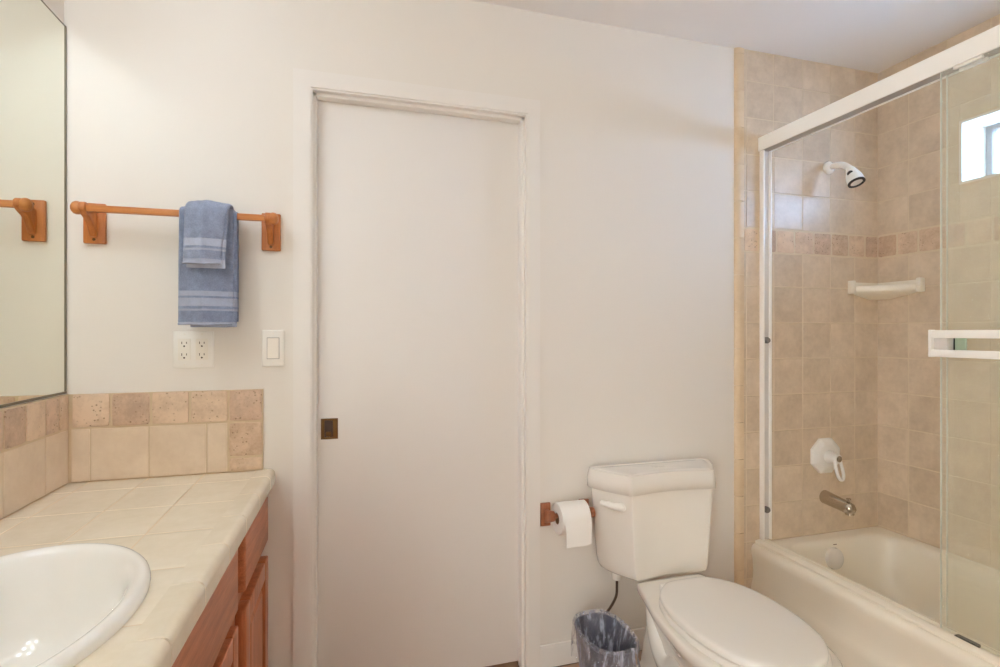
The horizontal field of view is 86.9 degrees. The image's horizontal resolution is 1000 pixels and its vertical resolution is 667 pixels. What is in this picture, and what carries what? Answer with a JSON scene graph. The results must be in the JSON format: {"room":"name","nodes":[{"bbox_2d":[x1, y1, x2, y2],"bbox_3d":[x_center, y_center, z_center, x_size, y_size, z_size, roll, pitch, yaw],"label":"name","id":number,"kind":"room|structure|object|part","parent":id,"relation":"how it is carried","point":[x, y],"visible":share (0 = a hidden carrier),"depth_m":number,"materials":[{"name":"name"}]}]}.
{"room":"bathroom","nodes":[
{"label":"bathroom","id":0,"kind":"room"},
{"bbox_2d":[0,0,63,408],"bbox_3d":[-0.925,0.030,0.101,0.130,2.615,3.275,0,0,-16],"label":"wall","id":1,"kind":"structure","parent":0,"point":[57,6],"depth_m":1.51,"materials":[{"name":"beige paint"}]},
{"bbox_2d":[0,0,66,407],"bbox_3d":[-1.105,-0.361,0.961,0.007,1.080,1.237,0,0,-16],"label":"wall mirror","id":2,"kind":"object","parent":1,"relation":"attached to","point":[33,40],"visible":1,"depth_m":1.39,"materials":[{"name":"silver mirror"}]},
{"bbox_2d":[0,395,67,519],"bbox_3d":[-1.098,0.312,0.952,0.017,0.260,1.246,0,0,-16],"label":"tile backsplash","id":3,"kind":"structure","parent":1,"relation":"attached to","point":[34,434],"depth_m":1.37,"materials":[{"name":"beige tile"}]},
{"bbox_2d":[64,0,877,666],"bbox_3d":[0.212,0.070,2.071,3.161,2.535,0.175,0,0,-16],"label":"wall","id":4,"kind":"structure","parent":0,"point":[649,154],"depth_m":2.03,"materials":[{"name":"beige paint"}]},
{"bbox_2d":[64,389,262,482],"bbox_3d":[-1.023,0.312,1.627,0.540,0.260,0.012,0,0,-16],"label":"tile backsplash","id":5,"kind":"structure","parent":4,"relation":"attached to","point":[112,436],"depth_m":1.62,"materials":[{"name":"beige tile"}]},
{"bbox_2d":[70,201,280,250],"bbox_3d":[-0.961,-0.324,1.599,0.545,0.120,0.099,0,0,-16],"label":"towel bar","id":6,"kind":"object","parent":4,"relation":"attached to","point":[94,215],"visible":1,"depth_m":1.56,"materials":[{"name":"brown wood"}]},
{"bbox_3d":[-1.201,-0.354,1.497,0.026,0.038,0.038,0,0,-16],"label":"knob","id":7,"kind":"part","parent":6,"relation":"part of","materials":[{"name":"brown wood"}]},
{"bbox_3d":[-1.192,-0.327,1.526,0.018,0.089,0.085,0,0,-16],"label":"arm","id":8,"kind":"part","parent":6,"relation":"part of","materials":[{"name":"brown wood"}]},
{"bbox_3d":[-1.206,-0.324,1.572,0.057,0.120,0.014,0,0,-16],"label":"plate","id":9,"kind":"part","parent":6,"relation":"part of","materials":[{"name":"brown wood"}]},
{"bbox_3d":[-0.952,-0.354,1.570,0.485,0.019,0.017,0,0,-16],"label":"rail","id":10,"kind":"part","parent":6,"relation":"part of","materials":[{"name":"brown wood"}]},
{"bbox_2d":[178,206,238,326],"bbox_3d":[-0.874,-0.197,1.583,0.156,0.365,0.076,0,0,-16],"label":"hand towel","id":11,"kind":"object","parent":6,"relation":"hanging from","point":[207,297],"visible":0.55,"depth_m":1.56,"materials":[{"name":"blue fabric"}]},
{"bbox_2d":[182,200,233,268],"bbox_3d":[-0.872,-0.291,1.585,0.122,0.205,0.136,0,0,-16],"label":"washcloth","id":12,"kind":"object","parent":11,"relation":"on","point":[205,221],"visible":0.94,"depth_m":1.53,"materials":[{"name":"blue fabric"}]},
{"bbox_3d":[-0.727,-0.327,1.662,0.018,0.089,0.085,0,0,-16],"label":"arm","id":13,"kind":"part","parent":6,"relation":"part of","materials":[{"name":"brown wood"}]},
{"bbox_3d":[-0.740,-0.324,1.708,0.057,0.120,0.014,0,0,-16],"label":"plate","id":14,"kind":"part","parent":6,"relation":"part of","materials":[{"name":"brown wood"}]},
{"bbox_3d":[-0.704,-0.354,1.643,0.026,0.038,0.038,0,0,-16],"label":"knob","id":15,"kind":"part","parent":6,"relation":"part of","materials":[{"name":"brown wood"}]},
{"bbox_2d":[173,331,213,367],"bbox_3d":[-0.956,0.053,1.648,0.114,0.114,0.009,0,0,-16],"label":"wall outlet","id":16,"kind":"object","parent":4,"relation":"attached to","point":[191,349],"visible":1,"depth_m":1.65,"materials":[{"name":"white plastic"}]},
{"bbox_2d":[178,339,190,359],"bbox_3d":[-0.980,0.053,1.638,0.035,0.067,0.003,0,0,-16],"label":"receptacle","id":17,"kind":"object","parent":16,"relation":"attached to","point":[184,345],"depth_m":1.64,"materials":[{"name":"white plastic"}]},
{"bbox_2d":[196,339,207,359],"bbox_3d":[-0.933,0.053,1.652,0.035,0.067,0.003,0,0,-16],"label":"receptacle","id":18,"kind":"object","parent":16,"relation":"attached to","point":[201,344],"depth_m":1.65,"materials":[{"name":"white plastic"}]},
{"bbox_2d":[262,330,283,366],"bbox_3d":[-0.736,0.051,1.712,0.067,0.118,0.010,0,0,-16],"label":"light switch","id":19,"kind":"object","parent":4,"relation":"attached to","point":[272,340],"visible":1,"depth_m":1.71,"materials":[{"name":"white plastic"}]},
{"bbox_2d":[293,68,539,666],"bbox_3d":[-0.264,0.198,1.848,0.858,2.120,0.014,0,0,-16],"label":"trim","id":20,"kind":"structure","parent":4,"relation":"attached to","point":[303,79],"depth_m":1.73,"materials":[{"name":"white paint"}]},
{"bbox_2d":[317,100,517,666],"bbox_3d":[-0.251,0.221,1.921,0.800,2.046,0.041,0,0,-16],"label":"door","id":21,"kind":"structure","parent":4,"relation":"in","point":[417,212],"depth_m":1.89,"materials":[{"name":"white paint"}]},
{"bbox_3d":[-0.584,0.330,1.807,0.056,0.071,0.003,0,0,-16],"label":"handle","id":22,"kind":"part","parent":21,"relation":"part of","materials":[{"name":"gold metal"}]},
{"bbox_2d":[311,87,527,666],"bbox_3d":[-0.268,0.225,1.872,0.756,2.066,0.054,0,0,-16],"label":"trim","id":23,"kind":"structure","parent":4,"relation":"attached to","point":[521,119],"depth_m":1.95,"materials":[{"name":"white paint"}]},
{"bbox_2d":[540,498,594,525],"bbox_3d":[0.256,0.680,1.961,0.197,0.086,0.090,0,0,-16],"label":"toilet paper holder","id":24,"kind":"object","parent":4,"relation":"attached to","point":[547,516],"visible":0.7,"depth_m":1.96,"materials":[{"name":"brown wood"}]},
{"bbox_3d":[0.169,0.680,1.976,0.040,0.086,0.013,0,0,-16],"label":"plate","id":25,"kind":"part","parent":24,"relation":"part of","materials":[{"name":"brown wood"}]},
{"bbox_3d":[0.182,0.678,1.933,0.018,0.061,0.078,0,0,-16],"label":"arm","id":26,"kind":"part","parent":24,"relation":"part of","materials":[{"name":"brown wood"}]},
{"bbox_2d":[551,500,591,548],"bbox_3d":[0.261,0.690,1.929,0.110,0.143,0.122,0,0,-16],"label":"toilet paper roll","id":27,"kind":"object","parent":24,"relation":"on","point":[574,520],"visible":0.98,"depth_m":1.88,"materials":[{"name":"white paper"}]},
{"bbox_3d":[0.333,0.678,1.977,0.018,0.061,0.078,0,0,-16],"label":"arm","id":28,"kind":"part","parent":24,"relation":"part of","materials":[{"name":"brown wood"}]},
{"bbox_2d":[540,627,646,666],"bbox_3d":[0.567,1.213,2.093,0.874,0.082,0.012,0,0,-16],"label":"baseboard","id":29,"kind":"structure","parent":4,"relation":"attached to","point":[559,653],"depth_m":1.99,"materials":[{"name":"white paint"}]},
{"bbox_3d":[1.006,0.031,2.221,0.040,2.452,0.015,0,0,-16],"label":"edge trim","id":30,"kind":"part","parent":4,"relation":"part of","materials":[{"name":"tile"}]},
{"bbox_2d":[810,438,844,481],"bbox_3d":[1.454,0.554,2.303,0.153,0.170,0.093,0,0,-16],"label":"shower valve","id":31,"kind":"object","parent":4,"relation":"attached to","point":[825,456],"visible":1,"depth_m":2.31,"materials":[{"name":"white plastic"}]},
{"bbox_3d":[1.454,0.546,2.302,0.060,0.060,0.055,0,0,-16],"label":"handle stem","id":32,"kind":"part","parent":31,"relation":"part of","materials":[{"name":"white plastic"}]},
{"bbox_2d":[819,490,855,515],"bbox_3d":[1.463,0.736,2.280,0.058,0.072,0.142,0,0,-16],"label":"tub spout","id":33,"kind":"object","parent":4,"relation":"attached to","point":[826,497],"visible":1,"depth_m":2.26,"materials":[{"name":"silver metal"}]},
{"bbox_2d":[823,161,865,187],"bbox_3d":[1.484,-0.688,2.274,0.066,0.147,0.171,0,0,-16],"label":"showerhead","id":34,"kind":"object","parent":4,"relation":"attached to","point":[854,177],"visible":1,"depth_m":2.24,"materials":[{"name":"plastic"}]},
{"bbox_3d":[1.480,-0.715,2.297,0.028,0.065,0.124,0,0,-16],"label":"shower arm","id":35,"kind":"part","parent":34,"relation":"part of","materials":[{"name":"white plastic"}]},
{"bbox_2d":[848,277,924,299],"bbox_3d":[1.686,-0.192,2.311,0.180,0.083,0.209,0,0,-16],"label":"corner shelf","id":36,"kind":"object","parent":4,"relation":"attached to","point":[887,290],"visible":1,"depth_m":2.33,"materials":[{"name":"ceramic"}]},
{"bbox_3d":[1.689,-0.179,2.317,0.170,0.058,0.200,0,0,-16],"label":"shelf","id":37,"kind":"part","parent":36,"relation":"part of","materials":[{"name":"ceramic"}]},
{"bbox_2d":[486,651,641,666],"bbox_3d":[0.651,1.298,0.574,3.421,0.080,3.295,0,0,-16],"label":"floor","id":38,"kind":"structure","parent":0,"point":[514,663],"depth_m":2.00,"materials":[{"name":"brown tile"}]},
{"bbox_2d":[172,497,267,666],"bbox_3d":[-0.839,0.875,1.034,0.556,0.765,1.257,0,0,-16],"label":"vanity cabinet","id":39,"kind":"object","parent":38,"relation":"on","point":[231,630],"visible":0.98,"depth_m":1.35,"materials":[{"name":"brown wood"}]},
{"bbox_2d":[0,469,274,666],"bbox_3d":[-0.831,0.466,1.036,0.575,0.051,1.256,0,0,-16],"label":"countertop","id":40,"kind":"structure","parent":39,"relation":"on","point":[188,529],"depth_m":1.17,"materials":[{"name":"beige tile"}]},
{"bbox_2d":[0,543,150,666],"bbox_3d":[-0.784,0.513,0.784,0.428,0.182,0.586,0,0,-16],"label":"oval sink","id":41,"kind":"object","parent":40,"relation":"in","point":[59,604],"visible":0.96,"depth_m":0.99,"materials":[{"name":"ceramic"}]},
{"bbox_3d":[-0.547,0.593,0.906,0.028,0.154,0.755,0,0,-15],"label":"drawer","id":42,"kind":"part","parent":39,"relation":"part of","materials":[{"name":"brown wood"}]},
{"bbox_3d":[-0.597,0.916,1.095,0.028,0.423,0.365,0,0,-15],"label":"cabinet door","id":43,"kind":"part","parent":39,"relation":"part of","materials":[{"name":"brown wood"}]},
{"bbox_3d":[-0.711,0.920,1.523,0.036,0.415,0.342,0,0,-16],"label":"cabinet door","id":44,"kind":"part","parent":39,"relation":"part of","materials":[{"name":"brown wood"}]},
{"bbox_3d":[-0.711,0.595,1.520,0.028,0.143,0.348,0,0,-15],"label":"drawer","id":45,"kind":"part","parent":39,"relation":"part of","materials":[{"name":"brown wood"}]},
{"bbox_3d":[-0.712,0.920,1.523,0.022,0.311,0.238,0,0,-15],"label":"door panel","id":46,"kind":"part","parent":39,"relation":"part of","materials":[{"name":"brown wood"}]},
{"bbox_2d":[574,613,636,666],"bbox_3d":[0.348,1.128,1.759,0.168,0.256,0.248,0,0,-16],"label":"waste bin","id":47,"kind":"object","parent":38,"relation":"on","point":[592,624],"visible":0.98,"depth_m":1.81,"materials":[{"name":"grey plastic"}]},
{"bbox_2d":[571,609,639,666],"bbox_3d":[0.349,1.112,1.762,0.191,0.248,0.280,0,0,-16],"label":"liner","id":48,"kind":"object","parent":47,"relation":"in","point":[589,616],"visible":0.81,"depth_m":1.75,"materials":[{"name":"grey plastic"}]},
{"bbox_2d":[587,458,842,666],"bbox_3d":[0.689,0.881,1.710,0.530,0.745,0.790,0,0,-16],"label":"toilet","id":49,"kind":"object","parent":38,"relation":"on","point":[652,519],"visible":1,"depth_m":1.87,"materials":[{"name":"ceramic"}]},
{"bbox_2d":[594,573,620,613],"bbox_3d":[0.394,1.011,1.996,0.124,0.228,0.062,0,0,44],"label":"supply hose","id":50,"kind":"object","parent":49,"relation":"attached to","point":[615,577],"visible":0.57,"depth_m":1.97,"materials":[{"name":"brown"}]},
{"bbox_3d":[0.604,0.544,1.998,0.530,0.071,0.189,0,0,-16],"label":"tank lid","id":51,"kind":"part","parent":49,"relation":"part of","materials":[{"name":"ceramic"}]},
{"bbox_3d":[0.604,0.736,1.998,0.501,0.315,0.169,0,0,-16],"label":"tank","id":52,"kind":"part","parent":49,"relation":"part of","materials":[{"name":"ceramic"}]},
{"bbox_3d":[0.696,1.075,1.659,0.415,0.359,0.688,0,0,-16],"label":"bowl","id":53,"kind":"part","parent":49,"relation":"part of","materials":[{"name":"ceramic"}]},
{"bbox_3d":[0.715,0.862,1.593,0.364,0.022,0.513,0,0,-16],"label":"seat lid","id":54,"kind":"part","parent":49,"relation":"part of","materials":[{"name":"white plastic"}]},
{"bbox_3d":[0.716,0.884,1.589,0.374,0.020,0.522,0,0,-16],"label":"seat","id":55,"kind":"part","parent":49,"relation":"part of","materials":[{"name":"white plastic"}]},
{"bbox_2d":[751,526,999,666],"bbox_3d":[1.616,1.074,1.607,0.709,0.362,1.518,0,0,-16],"label":"bathtub","id":56,"kind":"object","parent":38,"relation":"on","point":[860,632],"visible":0.91,"depth_m":2.03,"materials":[{"name":"ceramic"}]},
{"bbox_2d":[755,24,999,666],"bbox_3d":[1.324,0.032,1.521,0.093,1.722,1.519,0,0,-16],"label":"sliding shower door","id":57,"kind":"structure","parent":56,"relation":"on","point":[985,46],"depth_m":1.70,"materials":[{"name":"white metal"}]},
{"bbox_3d":[1.341,-0.799,1.526,0.058,0.059,1.519,0,0,-16],"label":"header rail","id":58,"kind":"part","parent":57,"relation":"part of","materials":[{"name":"white metal"}]},
{"bbox_3d":[1.274,0.032,1.558,0.018,0.080,0.008,0,0,-16],"label":"post","id":59,"kind":"part","parent":57,"relation":"part of","materials":[{"name":"white metal"}]},
{"bbox_2d":[472,0,999,72],"bbox_3d":[0.654,-1.237,0.565,3.421,0.080,3.275,0,0,-16],"label":"ceiling","id":60,"kind":"structure","parent":0,"point":[874,36],"depth_m":2.03,"materials":[{"name":"white paint"}]},
{"bbox_2d":[878,14,999,569],"bbox_3d":[2.262,0.070,1.037,0.209,2.535,3.275,0,0,-16],"label":"wall","id":61,"kind":"structure","parent":0,"point":[909,124],"depth_m":2.19,"materials":[{"name":"beige tile"}]},
{"bbox_2d":[959,108,999,184],"bbox_3d":[2.010,-0.718,1.823,0.170,0.253,0.655,0,0,-16],"label":"window","id":62,"kind":"structure","parent":61,"relation":"in","point":[977,134],"depth_m":2.12,"materials":[{"name":"white paint"}]},
{"bbox_3d":[2.076,-0.718,1.843,0.032,0.233,0.635,0,0,-16],"label":"frame","id":63,"kind":"part","parent":62,"relation":"part of","materials":[{"name":"grey"}]}
]}

